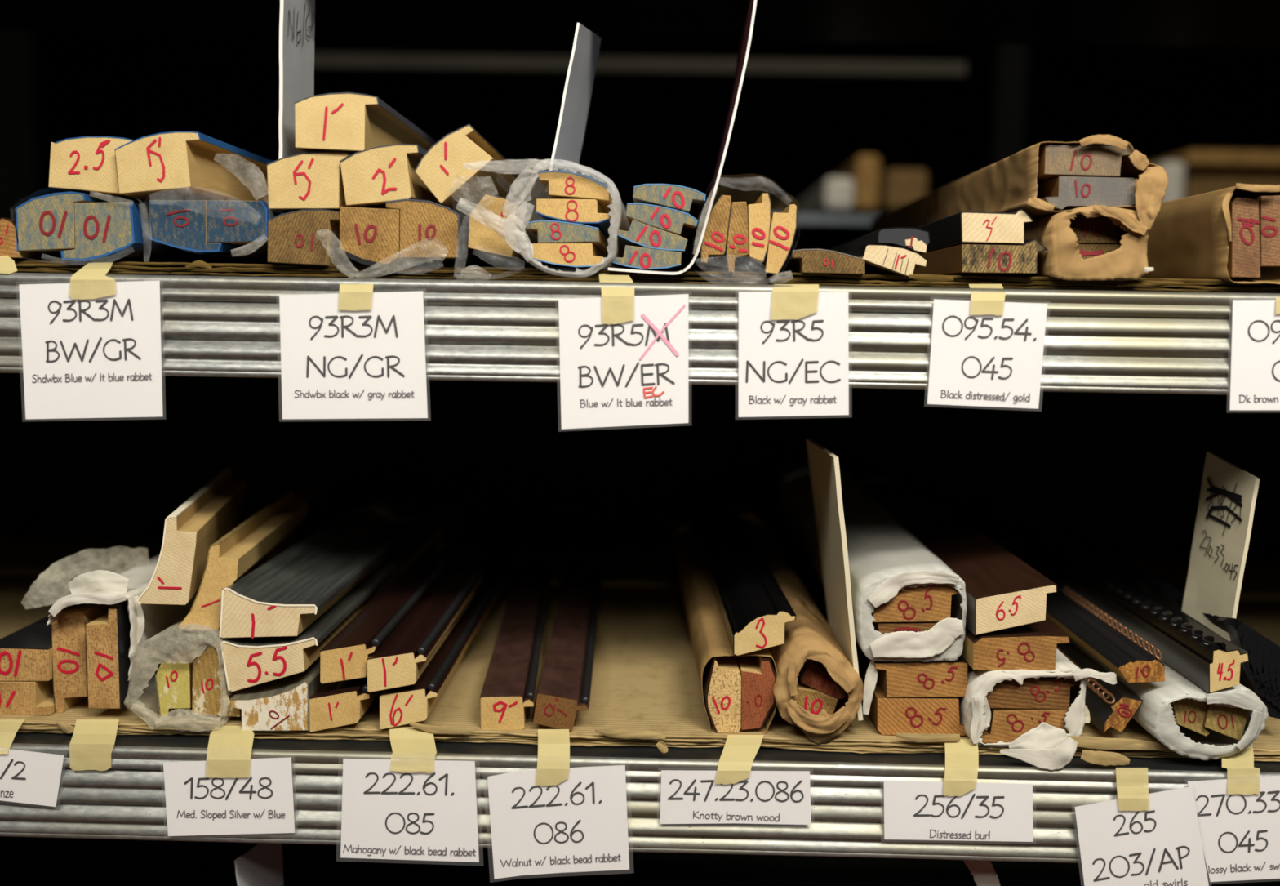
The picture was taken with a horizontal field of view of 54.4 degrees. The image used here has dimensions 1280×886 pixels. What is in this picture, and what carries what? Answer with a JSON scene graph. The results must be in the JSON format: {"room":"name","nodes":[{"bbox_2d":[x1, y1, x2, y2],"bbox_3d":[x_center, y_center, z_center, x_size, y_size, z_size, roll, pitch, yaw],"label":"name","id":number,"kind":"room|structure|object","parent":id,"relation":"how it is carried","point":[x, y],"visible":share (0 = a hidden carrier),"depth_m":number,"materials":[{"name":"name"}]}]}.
{"room":"picture framing stockroom","nodes":[
{"label":"picture framing stockroom","id":0,"kind":"room"},
{"bbox_2d":[0,31,36,219],"bbox_3d":[-2.978,-0.293,2.352,0.050,2.700,7.500,1,6,1],"label":"wall","id":1,"kind":"structure","parent":0,"point":[18,178],"depth_m":5.73,"materials":[{"name":"black"}]},
{"bbox_2d":[31,31,1279,271],"bbox_3d":[0.118,-0.613,5.952,6.000,2.700,0.050,1,6,1],"label":"wall","id":2,"kind":"structure","parent":0,"point":[789,135],"depth_m":5.83,"materials":[{"name":"black"}]},
{"bbox_3d":[0.023,1.131,2.439,6.000,0.050,7.500,1,6,1],"label":"floor","id":3,"kind":"structure","parent":0,"visible":0},
{"bbox_2d":[17,43,1028,244],"bbox_3d":[0.367,-0.205,3.501,3.800,2.400,0.900,1,6,1],"label":"rack","id":4,"kind":"object","parent":3,"relation":"on","point":[1011,60],"visible":0.26,"depth_m":3.00,"materials":[{"name":"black metal"}]},
{"bbox_2d":[832,154,880,215],"bbox_3d":[0.563,-0.672,3.378,0.062,0.134,0.700,1,6,1],"label":"bundle","id":5,"kind":"object","parent":4,"relation":"on","point":[864,170],"visible":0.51,"depth_m":3.04,"materials":[{"name":"brown wood"}]},
{"bbox_2d":[863,168,928,215],"bbox_3d":[0.658,-0.654,3.378,0.105,0.100,0.700,1,6,1],"label":"bundle","id":6,"kind":"object","parent":4,"relation":"on","point":[898,188],"visible":0.41,"depth_m":3.03,"materials":[{"name":"brown wood"}]},
{"bbox_2d":[1183,177,1279,197],"bbox_3d":[1.502,-0.638,3.363,0.332,0.082,0.700,1,6,1],"label":"bundle","id":7,"kind":"object","parent":4,"relation":"on","point":[1193,185],"visible":0.16,"depth_m":3.02,"materials":[{"name":"brown wood"}]},
{"bbox_2d":[1150,149,1279,178],"bbox_3d":[1.497,-0.724,3.355,0.328,0.041,0.700,1,6,1],"label":"bundle","id":8,"kind":"object","parent":7,"relation":"on","point":[1197,162],"visible":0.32,"depth_m":3.02,"materials":[{"name":"brown wood"}]},
{"bbox_2d":[0,0,1279,885],"bbox_3d":[0.024,0.059,1.377,3.020,2.300,0.841,1,6,1],"label":"storage rack","id":9,"kind":"object","parent":3,"relation":"on","point":[1135,394],"visible":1,"depth_m":1.62,"materials":[{"name":"metal"}]},
{"bbox_2d":[0,747,64,806],"bbox_3d":[-0.490,0.263,0.983,0.079,0.052,0.002,1,6,1],"label":"label","id":10,"kind":"object","parent":9,"relation":"attached to","point":[31,777],"visible":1,"depth_m":0.98,"materials":[{"name":"paper"}]},
{"bbox_2d":[18,280,163,418],"bbox_3d":[-0.417,-0.070,0.947,0.112,0.111,0.002,1,6,1],"label":"label","id":11,"kind":"object","parent":9,"relation":"attached to","point":[98,357],"visible":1,"depth_m":0.95,"materials":[{"name":"paper"}]},
{"bbox_2d":[69,719,119,770],"bbox_3d":[-0.436,0.241,0.996,0.044,0.032,0.030,1,6,1],"label":"tape","id":12,"kind":"object","parent":9,"relation":"attached to","point":[91,744],"visible":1,"depth_m":0.98,"materials":[{"name":"brown paper"}]},
{"bbox_2d":[163,756,294,835],"bbox_3d":[-0.324,0.279,0.981,0.108,0.071,0.002,1,6,1],"label":"label","id":13,"kind":"object","parent":9,"relation":"attached to","point":[260,802],"visible":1,"depth_m":0.98,"materials":[{"name":"paper"}]},
{"bbox_2d":[205,725,253,777],"bbox_3d":[-0.324,0.246,0.991,0.039,0.032,0.032,1,6,1],"label":"tape","id":14,"kind":"object","parent":9,"relation":"attached to","point":[229,748],"visible":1,"depth_m":0.98,"materials":[{"name":"brown paper"}]},
{"bbox_2d":[234,842,283,885],"bbox_3d":[-0.320,0.399,1.060,0.010,0.123,0.067,3,6,16],"label":"card","id":15,"kind":"object","parent":9,"relation":"on","point":[261,864],"visible":0.84,"depth_m":1.06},
{"bbox_2d":[279,290,427,418],"bbox_3d":[-0.217,-0.066,0.943,0.117,0.103,0.002,1,6,1],"label":"label","id":16,"kind":"object","parent":9,"relation":"attached to","point":[335,363],"visible":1,"depth_m":0.94,"materials":[{"name":"paper"}]},
{"bbox_2d":[340,758,479,862],"bbox_3d":[-0.181,0.289,0.979,0.117,0.088,0.002,1,6,1],"label":"label","id":17,"kind":"object","parent":9,"relation":"attached to","point":[387,814],"visible":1,"depth_m":0.98,"materials":[{"name":"paper"}]},
{"bbox_2d":[389,726,436,773],"bbox_3d":[-0.181,0.243,0.988,0.043,0.027,0.032,1,6,1],"label":"tape","id":18,"kind":"object","parent":9,"relation":"attached to","point":[416,747],"visible":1,"depth_m":0.98,"materials":[{"name":"brown paper"}]},
{"bbox_2d":[455,159,630,278],"bbox_3d":[-0.069,-0.193,1.164,0.131,0.090,0.468,1,6,1],"label":"plastic wrap","id":19,"kind":"object","parent":9,"relation":"on","point":[515,224],"visible":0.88,"depth_m":0.94,"materials":[{"name":"white"}]},
{"bbox_2d":[545,22,601,191],"bbox_3d":[-0.054,-0.276,1.034,0.026,0.146,0.132,2,6,5],"label":"card","id":20,"kind":"object","parent":19,"relation":"on","point":[577,92],"visible":0.85,"depth_m":1.02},
{"bbox_2d":[536,728,569,785],"bbox_3d":[-0.069,0.249,0.986,0.028,0.036,0.030,1,6,1],"label":"tape","id":21,"kind":"object","parent":9,"relation":"attached to","point":[553,744],"visible":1,"depth_m":0.97,"materials":[{"name":"brown paper"}]},
{"bbox_2d":[487,764,629,878],"bbox_3d":[-0.064,0.298,0.978,0.120,0.101,0.002,1,6,1],"label":"label","id":22,"kind":"object","parent":9,"relation":"attached to","point":[579,823],"visible":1,"depth_m":0.98,"materials":[{"name":"paper"}]},
{"bbox_2d":[558,293,688,429],"bbox_3d":[-0.012,-0.061,0.940,0.104,0.107,0.002,1,6,1],"label":"label","id":23,"kind":"object","parent":9,"relation":"attached to","point":[634,372],"visible":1,"depth_m":0.94,"materials":[{"name":"paper"}]},
{"bbox_2d":[0,535,1279,766],"bbox_3d":[0.021,0.195,1.383,2.860,0.020,0.828,1,6,1],"label":"liner","id":24,"kind":"object","parent":9,"relation":"on","point":[646,689],"visible":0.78,"depth_m":1.16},
{"bbox_2d":[0,678,54,715],"bbox_3d":[-0.505,0.171,1.411,0.056,0.030,0.781,1,6,1],"label":"stick","id":25,"kind":"object","parent":24,"relation":"on","point":[16,697],"visible":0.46,"depth_m":1.02,"materials":[{"name":"beige wood"}]},
{"bbox_2d":[0,615,52,680],"bbox_3d":[-0.504,0.142,1.408,0.055,0.029,0.781,1,6,1],"label":"stick","id":26,"kind":"object","parent":25,"relation":"on","point":[25,653],"visible":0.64,"depth_m":1.02,"materials":[{"name":"beige wood"}]},
{"bbox_2d":[49,484,334,712],"bbox_3d":[-0.463,0.142,1.414,0.028,0.086,0.781,1,6,1],"label":"stick","id":27,"kind":"object","parent":24,"relation":"on","point":[68,633],"visible":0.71,"depth_m":1.03,"materials":[{"name":"beige wood"}]},
{"bbox_2d":[85,479,356,708],"bbox_3d":[-0.427,0.134,1.397,0.028,0.085,0.781,1,6,1],"label":"stick","id":28,"kind":"object","parent":24,"relation":"on","point":[108,636],"visible":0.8,"depth_m":1.01,"materials":[{"name":"beige wood"}]},
{"bbox_2d":[124,498,402,732],"bbox_3d":[-0.368,0.155,1.345,0.084,0.086,0.712,1,6,1],"label":"wrap","id":29,"kind":"object","parent":24,"relation":"on","point":[164,720],"visible":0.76,"depth_m":1.00,"materials":[{"name":"beige plastic"}]},
{"bbox_2d":[21,546,199,680],"bbox_3d":[-0.470,0.131,1.177,0.138,0.090,0.359,1,6,1],"label":"wrap","id":30,"kind":"object","parent":29,"relation":"on","point":[98,586],"visible":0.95,"depth_m":1.04,"materials":[{"name":"beige plastic"}]},
{"bbox_2d":[137,467,248,604],"bbox_3d":[-0.407,0.078,1.151,0.049,0.073,0.321,0,6,-10],"label":"stick","id":31,"kind":"object","parent":30,"relation":"on","point":[215,510],"visible":0.89,"depth_m":1.02,"materials":[{"name":"brown wood"}]},
{"bbox_2d":[178,489,308,631],"bbox_3d":[-0.362,0.101,1.160,0.050,0.072,0.311,0,6,-5],"label":"stick","id":32,"kind":"object","parent":29,"relation":"on","point":[269,532],"visible":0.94,"depth_m":1.06,"materials":[{"name":"brown wood"}]},
{"bbox_2d":[155,511,395,716],"bbox_3d":[-0.371,0.160,1.397,0.028,0.046,0.781,1,6,1],"label":"stick","id":33,"kind":"object","parent":29,"relation":"on","point":[174,682],"visible":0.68,"depth_m":1.01,"materials":[{"name":"yellow wood"}]},
{"bbox_2d":[191,502,408,716],"bbox_3d":[-0.336,0.154,1.396,0.040,0.058,0.781,1,6,1],"label":"stick","id":34,"kind":"object","parent":29,"relation":"in","point":[206,692],"visible":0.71,"depth_m":1.01,"materials":[{"name":"brown wood"}]},
{"bbox_2d":[221,495,469,691],"bbox_3d":[-0.290,0.138,1.387,0.079,0.047,0.781,1,6,1],"label":"stick","id":35,"kind":"object","parent":34,"relation":"on","point":[249,661],"visible":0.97,"depth_m":1.11,"materials":[{"name":"brown wood"}]},
{"bbox_2d":[219,524,398,638],"bbox_3d":[-0.294,0.121,1.147,0.079,0.041,0.306,1,6,1],"label":"stick","id":36,"kind":"object","parent":35,"relation":"on","point":[284,595],"visible":1,"depth_m":1.06,"materials":[{"name":"brown wood"}]},
{"bbox_2d":[309,675,382,731],"bbox_3d":[-0.238,0.198,1.150,0.050,0.039,0.307,1,6,1],"label":"stick","id":37,"kind":"object","parent":24,"relation":"on","point":[340,703],"visible":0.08,"depth_m":1.00,"materials":[{"name":"brown wood"}]},
{"bbox_2d":[320,563,445,683],"bbox_3d":[-0.230,0.159,1.148,0.048,0.038,0.307,1,6,1],"label":"stick","id":38,"kind":"object","parent":37,"relation":"on","point":[344,657],"visible":1,"depth_m":1.05,"materials":[{"name":"brown wood"}]},
{"bbox_2d":[230,520,464,730],"bbox_3d":[-0.289,0.171,1.384,0.063,0.043,0.781,1,6,1],"label":"stick","id":39,"kind":"object","parent":24,"relation":"on","point":[282,704],"visible":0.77,"depth_m":1.00,"materials":[{"name":"paint"}]},
{"bbox_2d":[378,524,537,728],"bbox_3d":[-0.178,0.171,1.384,0.047,0.039,0.781,1,6,1],"label":"stick","id":40,"kind":"object","parent":24,"relation":"on","point":[400,705],"visible":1,"depth_m":1.15,"materials":[{"name":"brown wood"}]},
{"bbox_2d":[366,568,482,692],"bbox_3d":[-0.190,0.165,1.139,0.048,0.038,0.307,1,6,1],"label":"stick","id":41,"kind":"object","parent":40,"relation":"on","point":[400,660],"visible":1,"depth_m":1.05,"materials":[{"name":"brown wood"}]},
{"bbox_2d":[480,528,558,729],"bbox_3d":[-0.123,0.177,1.395,0.044,0.032,0.784,1,6,-2],"label":"stick","id":42,"kind":"object","parent":24,"relation":"on","point":[510,682],"visible":1,"depth_m":1.17,"materials":[{"name":"brown wood"}]},
{"bbox_2d":[533,527,605,731],"bbox_3d":[-0.067,0.177,1.391,0.045,0.032,0.782,1,6,-1],"label":"stick","id":43,"kind":"object","parent":24,"relation":"on","point":[564,689],"visible":1,"depth_m":1.17,"materials":[{"name":"brown wood"}]},
{"bbox_2d":[669,508,777,733],"bbox_3d":[0.077,0.166,1.384,0.062,0.068,0.763,1,6,-1],"label":"wrap","id":44,"kind":"object","parent":24,"relation":"on","point":[709,638],"visible":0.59,"depth_m":1.20,"materials":[{"name":"brown paper"}]},
{"bbox_2d":[702,655,741,733],"bbox_3d":[0.064,0.165,1.394,0.029,0.060,0.782,1,6,-1],"label":"stick","id":45,"kind":"object","parent":44,"relation":"in","point":[722,677],"visible":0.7,"depth_m":1.01,"materials":[{"name":"brown wood"}]},
{"bbox_2d":[686,480,795,655],"bbox_3d":[0.096,0.112,1.384,0.050,0.038,0.782,1,6,-1],"label":"stick","id":46,"kind":"object","parent":44,"relation":"on","point":[754,609],"visible":1,"depth_m":1.17,"materials":[{"name":"brown wood"}]},
{"bbox_2d":[734,655,777,729],"bbox_3d":[0.092,0.163,1.393,0.028,0.059,0.782,1,6,-1],"label":"stick","id":47,"kind":"object","parent":44,"relation":"on","point":[758,677],"visible":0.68,"depth_m":1.01,"materials":[{"name":"red wood"}]},
{"bbox_2d":[732,500,863,743],"bbox_3d":[0.142,0.161,1.363,0.072,0.083,0.773,1,6,0],"label":"wrap","id":48,"kind":"object","parent":24,"relation":"on","point":[809,636],"visible":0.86,"depth_m":0.99,"materials":[{"name":"brown paper"}]},
{"bbox_2d":[805,438,862,719],"bbox_3d":[0.166,0.108,1.070,0.034,0.212,0.168,1,6,1],"label":"card","id":49,"kind":"object","parent":24,"relation":"on","point":[824,464],"visible":0.84,"depth_m":1.04,"materials":[{"name":"beige cardboard"}]},
{"bbox_2d":[784,531,967,736],"bbox_3d":[0.237,0.182,1.395,0.075,0.032,0.781,1,6,1],"label":"stick","id":50,"kind":"object","parent":24,"relation":"on","point":[891,716],"visible":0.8,"depth_m":1.01,"materials":[{"name":"orange wood"}]},
{"bbox_2d":[790,528,968,697],"bbox_3d":[0.235,0.151,1.392,0.076,0.031,0.781,1,6,1],"label":"stick","id":51,"kind":"object","parent":50,"relation":"on","point":[944,677],"visible":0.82,"depth_m":1.00,"materials":[{"name":"orange wood"}]},
{"bbox_2d":[775,459,966,661],"bbox_3d":[0.226,0.100,1.372,0.087,0.077,0.767,1,6,1],"label":"wrap","id":52,"kind":"object","parent":51,"relation":"on","point":[885,558],"visible":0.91,"depth_m":1.04,"materials":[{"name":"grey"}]},
{"bbox_2d":[871,621,938,633],"bbox_3d":[0.232,0.118,1.391,0.065,0.028,0.781,1,6,1],"label":"stick","id":53,"kind":"object","parent":52,"relation":"in","point":[882,627],"visible":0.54,"depth_m":1.00,"materials":[{"name":"brown wood"}]},
{"bbox_2d":[871,583,959,622],"bbox_3d":[0.231,0.088,1.386,0.072,0.034,0.781,1,6,1],"label":"stick","id":54,"kind":"object","parent":53,"relation":"on","point":[930,602],"visible":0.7,"depth_m":1.00,"materials":[{"name":"orange wood"}]},
{"bbox_2d":[956,648,1116,770],"bbox_3d":[0.324,0.176,1.353,0.114,0.078,0.785,1,6,1],"label":"wrap","id":55,"kind":"object","parent":24,"relation":"on","point":[1044,746],"visible":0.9,"depth_m":0.98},
{"bbox_2d":[960,617,1070,670],"bbox_3d":[0.310,0.126,1.373,0.076,0.030,0.781,1,6,1],"label":"stick","id":56,"kind":"object","parent":55,"relation":"on","point":[1032,646],"visible":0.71,"depth_m":0.99,"materials":[{"name":"orange wood"}]},
{"bbox_2d":[842,464,1057,635],"bbox_3d":[0.303,0.091,1.367,0.064,0.043,0.781,1,6,1],"label":"stick","id":57,"kind":"object","parent":56,"relation":"on","point":[1003,591],"visible":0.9,"depth_m":1.11,"materials":[{"name":"brown wood"}]},
{"bbox_2d":[979,707,1068,743],"bbox_3d":[0.314,0.187,1.381,0.072,0.030,0.781,1,6,1],"label":"stick","id":58,"kind":"object","parent":55,"relation":"on","point":[1006,724],"visible":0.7,"depth_m":0.99,"materials":[{"name":"orange wood"}]},
{"bbox_2d":[986,676,1080,708],"bbox_3d":[0.322,0.159,1.380,0.075,0.028,0.781,1,6,1],"label":"stick","id":59,"kind":"object","parent":58,"relation":"on","point":[1048,692],"visible":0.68,"depth_m":0.99,"materials":[{"name":"brown wood"}]},
{"bbox_2d":[1056,641,1142,733],"bbox_3d":[0.394,0.177,1.383,0.030,0.032,0.781,1,6,1],"label":"stick","id":60,"kind":"object","parent":24,"relation":"on","point":[1108,705],"visible":0.3,"depth_m":1.01,"materials":[{"name":"wood"}]},
{"bbox_2d":[1045,586,1164,683],"bbox_3d":[0.405,0.138,1.373,0.038,0.027,0.781,1,6,1],"label":"stick","id":61,"kind":"object","parent":60,"relation":"on","point":[1129,660],"visible":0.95,"depth_m":1.06,"materials":[{"name":"black wood"}]},
{"bbox_2d":[1057,587,1268,759],"bbox_3d":[0.452,0.180,1.345,0.088,0.058,0.768,1,6,1],"label":"wrap","id":62,"kind":"object","parent":24,"relation":"on","point":[1154,713],"visible":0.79,"depth_m":0.97,"materials":[{"name":"grey"}]},
{"bbox_2d":[965,499,1249,693],"bbox_3d":[0.463,0.135,1.350,0.031,0.039,0.781,1,6,1],"label":"stick","id":63,"kind":"object","parent":62,"relation":"on","point":[1212,662],"visible":0.99,"depth_m":1.15,"materials":[{"name":"brown wood"}]},
{"bbox_2d":[1089,542,1279,718],"bbox_3d":[0.506,0.167,1.176,0.047,0.082,0.351,1,6,1],"label":"stick","id":64,"kind":"object","parent":24,"relation":"on","point":[1260,674],"visible":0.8,"depth_m":1.01,"materials":[{"name":"black wood"}]},
{"bbox_2d":[1182,451,1259,640],"bbox_3d":[0.490,0.085,1.052,0.017,0.149,0.077,0,6,-5],"label":"card","id":65,"kind":"object","parent":64,"relation":"on","point":[1228,492],"visible":1,"depth_m":1.05,"materials":[{"name":"white cardboard"}]},
{"bbox_2d":[13,260,1279,293],"bbox_3d":[0.027,-0.170,1.355,2.860,0.011,0.808,1,6,1],"label":"liner","id":66,"kind":"object","parent":9,"relation":"on","point":[197,267],"visible":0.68,"depth_m":0.97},
{"bbox_2d":[266,208,366,266],"bbox_3d":[-0.251,-0.199,1.346,0.057,0.043,0.781,1,6,1],"label":"stick","id":67,"kind":"object","parent":66,"relation":"on","point":[309,237],"visible":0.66,"depth_m":0.96,"materials":[{"name":"brown wood"}]},
{"bbox_2d":[266,151,351,213],"bbox_3d":[-0.247,-0.242,1.343,0.065,0.044,0.781,1,6,1],"label":"stick","id":68,"kind":"object","parent":67,"relation":"on","point":[313,180],"visible":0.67,"depth_m":0.96,"materials":[{"name":"brown wood"}]},
{"bbox_2d":[278,0,315,159],"bbox_3d":[-0.274,-0.301,0.998,0.008,0.156,0.084,1,6,1],"label":"card","id":69,"kind":"object","parent":68,"relation":"on","point":[297,17],"visible":0.91,"depth_m":0.98,"materials":[{"name":"grey"}]},
{"bbox_2d":[294,92,436,154],"bbox_3d":[-0.228,-0.260,1.097,0.064,0.044,0.306,1,6,1],"label":"stick","id":70,"kind":"object","parent":68,"relation":"on","point":[351,122],"visible":0.65,"depth_m":0.95,"materials":[{"name":"brown wood"}]},
{"bbox_2d":[608,0,756,275],"bbox_3d":[0.035,-0.250,1.048,0.111,0.223,0.220,1,6,1],"label":"card","id":71,"kind":"object","parent":66,"relation":"on","point":[746,34],"visible":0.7,"depth_m":0.95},
{"bbox_2d":[780,248,865,274],"bbox_3d":[0.152,-0.179,1.340,0.056,0.019,0.781,1,6,1],"label":"stick","id":72,"kind":"object","parent":66,"relation":"on","point":[802,260],"visible":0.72,"depth_m":0.95,"materials":[{"name":"brown wood"}]},
{"bbox_2d":[843,244,928,276],"bbox_3d":[0.198,-0.155,1.102,0.050,0.024,0.306,1,6,1],"label":"stick","id":73,"kind":"object","parent":66,"relation":"on","point":[880,259],"visible":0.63,"depth_m":0.95,"materials":[{"name":"brown wood"}]},
{"bbox_2d":[912,238,1048,275],"bbox_3d":[0.285,-0.183,1.335,0.065,0.026,0.781,1,6,1],"label":"stick","id":74,"kind":"object","parent":66,"relation":"on","point":[963,259],"visible":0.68,"depth_m":0.95,"materials":[{"name":"brown wood"}]},
{"bbox_2d":[916,208,1033,253],"bbox_3d":[0.279,-0.205,1.335,0.055,0.026,0.781,1,6,1],"label":"stick","id":75,"kind":"object","parent":74,"relation":"on","point":[975,228],"visible":0.61,"depth_m":0.95,"materials":[{"name":"brown wood"}]},
{"bbox_2d":[1017,204,1153,280],"bbox_3d":[0.356,-0.190,1.315,0.078,0.057,0.769,1,6,1],"label":"wrap","id":76,"kind":"object","parent":66,"relation":"on","point":[1063,259],"visible":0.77,"depth_m":0.94,"materials":[{"name":"brown paper"}]},
{"bbox_2d":[871,134,1168,232],"bbox_3d":[0.354,-0.235,1.313,0.109,0.071,0.771,1,6,1],"label":"wrap","id":77,"kind":"object","parent":76,"relation":"on","point":[1008,184],"visible":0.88,"depth_m":1.00,"materials":[{"name":"brown paper"}]},
{"bbox_2d":[1036,176,1135,210],"bbox_3d":[0.350,-0.229,1.331,0.069,0.025,0.781,1,6,1],"label":"stick","id":78,"kind":"object","parent":77,"relation":"in","point":[1065,193],"visible":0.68,"depth_m":0.94,"materials":[{"name":"grey paint"}]},
{"bbox_2d":[1036,145,1133,183],"bbox_3d":[0.347,-0.254,1.328,0.067,0.025,0.781,1,6,1],"label":"stick","id":79,"kind":"object","parent":78,"relation":"on","point":[1054,161],"visible":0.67,"depth_m":0.94,"materials":[{"name":"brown wood"}]},
{"bbox_2d":[1142,182,1279,284],"bbox_3d":[0.477,-0.196,1.314,0.066,0.076,0.767,1,6,1],"label":"wrap","id":80,"kind":"object","parent":66,"relation":"on","point":[1188,237],"visible":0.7,"depth_m":0.99,"materials":[{"name":"brown paper"}]},
{"bbox_2d":[1226,197,1260,279],"bbox_3d":[0.468,-0.196,1.332,0.025,0.060,0.781,1,6,1],"label":"stick","id":81,"kind":"object","parent":80,"relation":"on","point":[1243,255],"visible":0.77,"depth_m":0.94,"materials":[{"name":"brown wood"}]},
{"bbox_3d":[-0.183,-0.195,1.329,0.113,0.065,0.771,1,6,1],"label":"plastic wrap","id":82,"kind":"object","parent":66,"relation":"on","visible":0},
{"bbox_2d":[337,206,442,269],"bbox_3d":[-0.200,-0.197,1.343,0.049,0.046,0.781,1,6,1],"label":"stick","id":83,"kind":"object","parent":82,"relation":"in","point":[371,237],"visible":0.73,"depth_m":0.95,"materials":[{"name":"brown wood"}]},
{"bbox_2d":[339,143,457,212],"bbox_3d":[-0.193,-0.236,1.253,0.061,0.047,0.611,1,6,1],"label":"stick","id":84,"kind":"object","parent":83,"relation":"on","point":[374,176],"visible":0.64,"depth_m":0.95,"materials":[{"name":"brown wood"}]},
{"bbox_2d":[385,198,528,268],"bbox_3d":[-0.159,-0.204,1.341,0.057,0.045,0.781,1,6,1],"label":"stick","id":85,"kind":"object","parent":82,"relation":"in","point":[432,233],"visible":0.65,"depth_m":0.95,"materials":[{"name":"brown wood"}]},
{"bbox_2d":[414,124,533,217],"bbox_3d":[-0.139,-0.229,1.101,0.060,0.060,0.306,1,6,1],"label":"stick","id":86,"kind":"object","parent":82,"relation":"on","point":[442,169],"visible":0.84,"depth_m":0.95,"materials":[{"name":"brown wood"}]},
{"bbox_3d":[-0.110,-0.192,1.198,0.063,0.086,0.514,1,6,1],"label":"plastic wrap","id":87,"kind":"object","parent":66,"relation":"on","visible":0},
{"bbox_2d":[467,193,537,268],"bbox_3d":[-0.106,-0.209,1.354,0.040,0.049,0.781,1,6,1],"label":"stick","id":88,"kind":"object","parent":87,"relation":"in","point":[482,238],"visible":0.41,"depth_m":0.97,"materials":[{"name":"brown wood"}]},
{"bbox_3d":[-0.423,-0.206,1.334,0.110,0.061,0.764,1,6,1],"label":"plastic wrap","id":89,"kind":"object","parent":66,"relation":"on","visible":0},
{"bbox_2d":[15,191,126,254],"bbox_3d":[-0.447,-0.211,1.348,0.054,0.046,0.781,1,6,1],"label":"stick","id":90,"kind":"object","parent":89,"relation":"in","point":[45,224],"visible":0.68,"depth_m":0.96,"materials":[{"name":"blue wood"}]},
{"bbox_2d":[48,136,149,205],"bbox_3d":[-0.415,-0.253,1.336,0.068,0.043,0.761,1,6,1],"label":"stick","id":91,"kind":"object","parent":89,"relation":"on","point":[87,165],"visible":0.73,"depth_m":0.96,"materials":[{"name":"brown wood"}]},
{"bbox_2d":[60,201,284,264],"bbox_3d":[-0.411,-0.203,1.348,0.058,0.046,0.781,1,6,1],"label":"stick","id":92,"kind":"object","parent":89,"relation":"in","point":[114,232],"visible":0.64,"depth_m":0.96,"materials":[{"name":"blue wood"}]},
{"bbox_2d":[114,131,272,202],"bbox_3d":[-0.361,-0.254,1.338,0.066,0.048,0.781,1,6,1],"label":"stick","id":93,"kind":"object","parent":89,"relation":"on","point":[171,165],"visible":0.6,"depth_m":0.96,"materials":[{"name":"brown wood"}]},
{"bbox_2d":[659,769,811,824],"bbox_3d":[0.075,0.277,0.973,0.123,0.050,0.002,1,6,1],"label":"label","id":94,"kind":"object","parent":9,"relation":"attached to","point":[686,797],"visible":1,"depth_m":0.97,"materials":[{"name":"paper"}]},
{"bbox_2d":[738,291,848,417],"bbox_3d":[0.116,-0.066,0.937,0.090,0.100,0.002,1,6,1],"label":"label","id":95,"kind":"object","parent":9,"relation":"attached to","point":[788,367],"visible":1,"depth_m":0.94,"materials":[{"name":"paper"}]},
{"bbox_2d":[883,780,1033,841],"bbox_3d":[0.248,0.287,0.970,0.123,0.052,0.002,1,6,1],"label":"label","id":96,"kind":"object","parent":9,"relation":"attached to","point":[913,810],"visible":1,"depth_m":0.97,"materials":[{"name":"paper"}]},
{"bbox_2d":[943,738,978,795],"bbox_3d":[0.253,0.256,0.981,0.033,0.036,0.032,1,6,1],"label":"tape","id":97,"kind":"object","parent":9,"relation":"attached to","point":[962,756],"visible":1,"depth_m":0.97,"materials":[{"name":"brown paper"}]},
{"bbox_2d":[927,298,1047,408],"bbox_3d":[0.260,-0.067,0.934,0.091,0.084,0.002,1,6,1],"label":"label","id":98,"kind":"object","parent":9,"relation":"attached to","point":[983,360],"visible":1,"depth_m":0.93,"materials":[{"name":"paper"}]},
{"bbox_2d":[1075,786,1208,885],"bbox_3d":[0.391,0.316,0.968,0.115,0.107,0.002,1,6,1],"label":"label","id":99,"kind":"object","parent":9,"relation":"attached to","point":[1162,845],"visible":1,"depth_m":0.97,"materials":[{"name":"paper"}]},
{"bbox_2d":[1187,775,1279,881],"bbox_3d":[0.476,0.299,0.967,0.110,0.093,0.002,1,6,1],"label":"label","id":100,"kind":"object","parent":9,"relation":"attached to","point":[1240,833],"visible":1,"depth_m":0.97,"materials":[{"name":"paper"}]},
{"bbox_2d":[1229,299,1279,409],"bbox_3d":[0.480,-0.066,0.929,0.085,0.088,0.002,1,6,1],"label":"label","id":101,"kind":"object","parent":9,"relation":"attached to","point":[1255,377],"visible":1,"depth_m":0.93,"materials":[{"name":"paper"}]},
{"bbox_3d":[-0.327,-0.222,1.327,0.105,0.081,0.768,1,6,1],"label":"plastic wrap","id":102,"kind":"object","parent":9,"relation":"on","visible":0},
{"bbox_2d":[148,200,267,261],"bbox_3d":[-0.344,-0.207,1.349,0.056,0.040,0.781,1,6,1],"label":"stick","id":103,"kind":"object","parent":102,"relation":"in","point":[179,224],"visible":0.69,"depth_m":0.96,"materials":[{"name":"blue wood"}]},
{"bbox_2d":[207,200,284,250],"bbox_3d":[-0.303,-0.211,1.347,0.047,0.033,0.781,1,6,1],"label":"stick","id":104,"kind":"object","parent":102,"relation":"in","point":[244,224],"visible":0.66,"depth_m":0.96,"materials":[{"name":"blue wood"}]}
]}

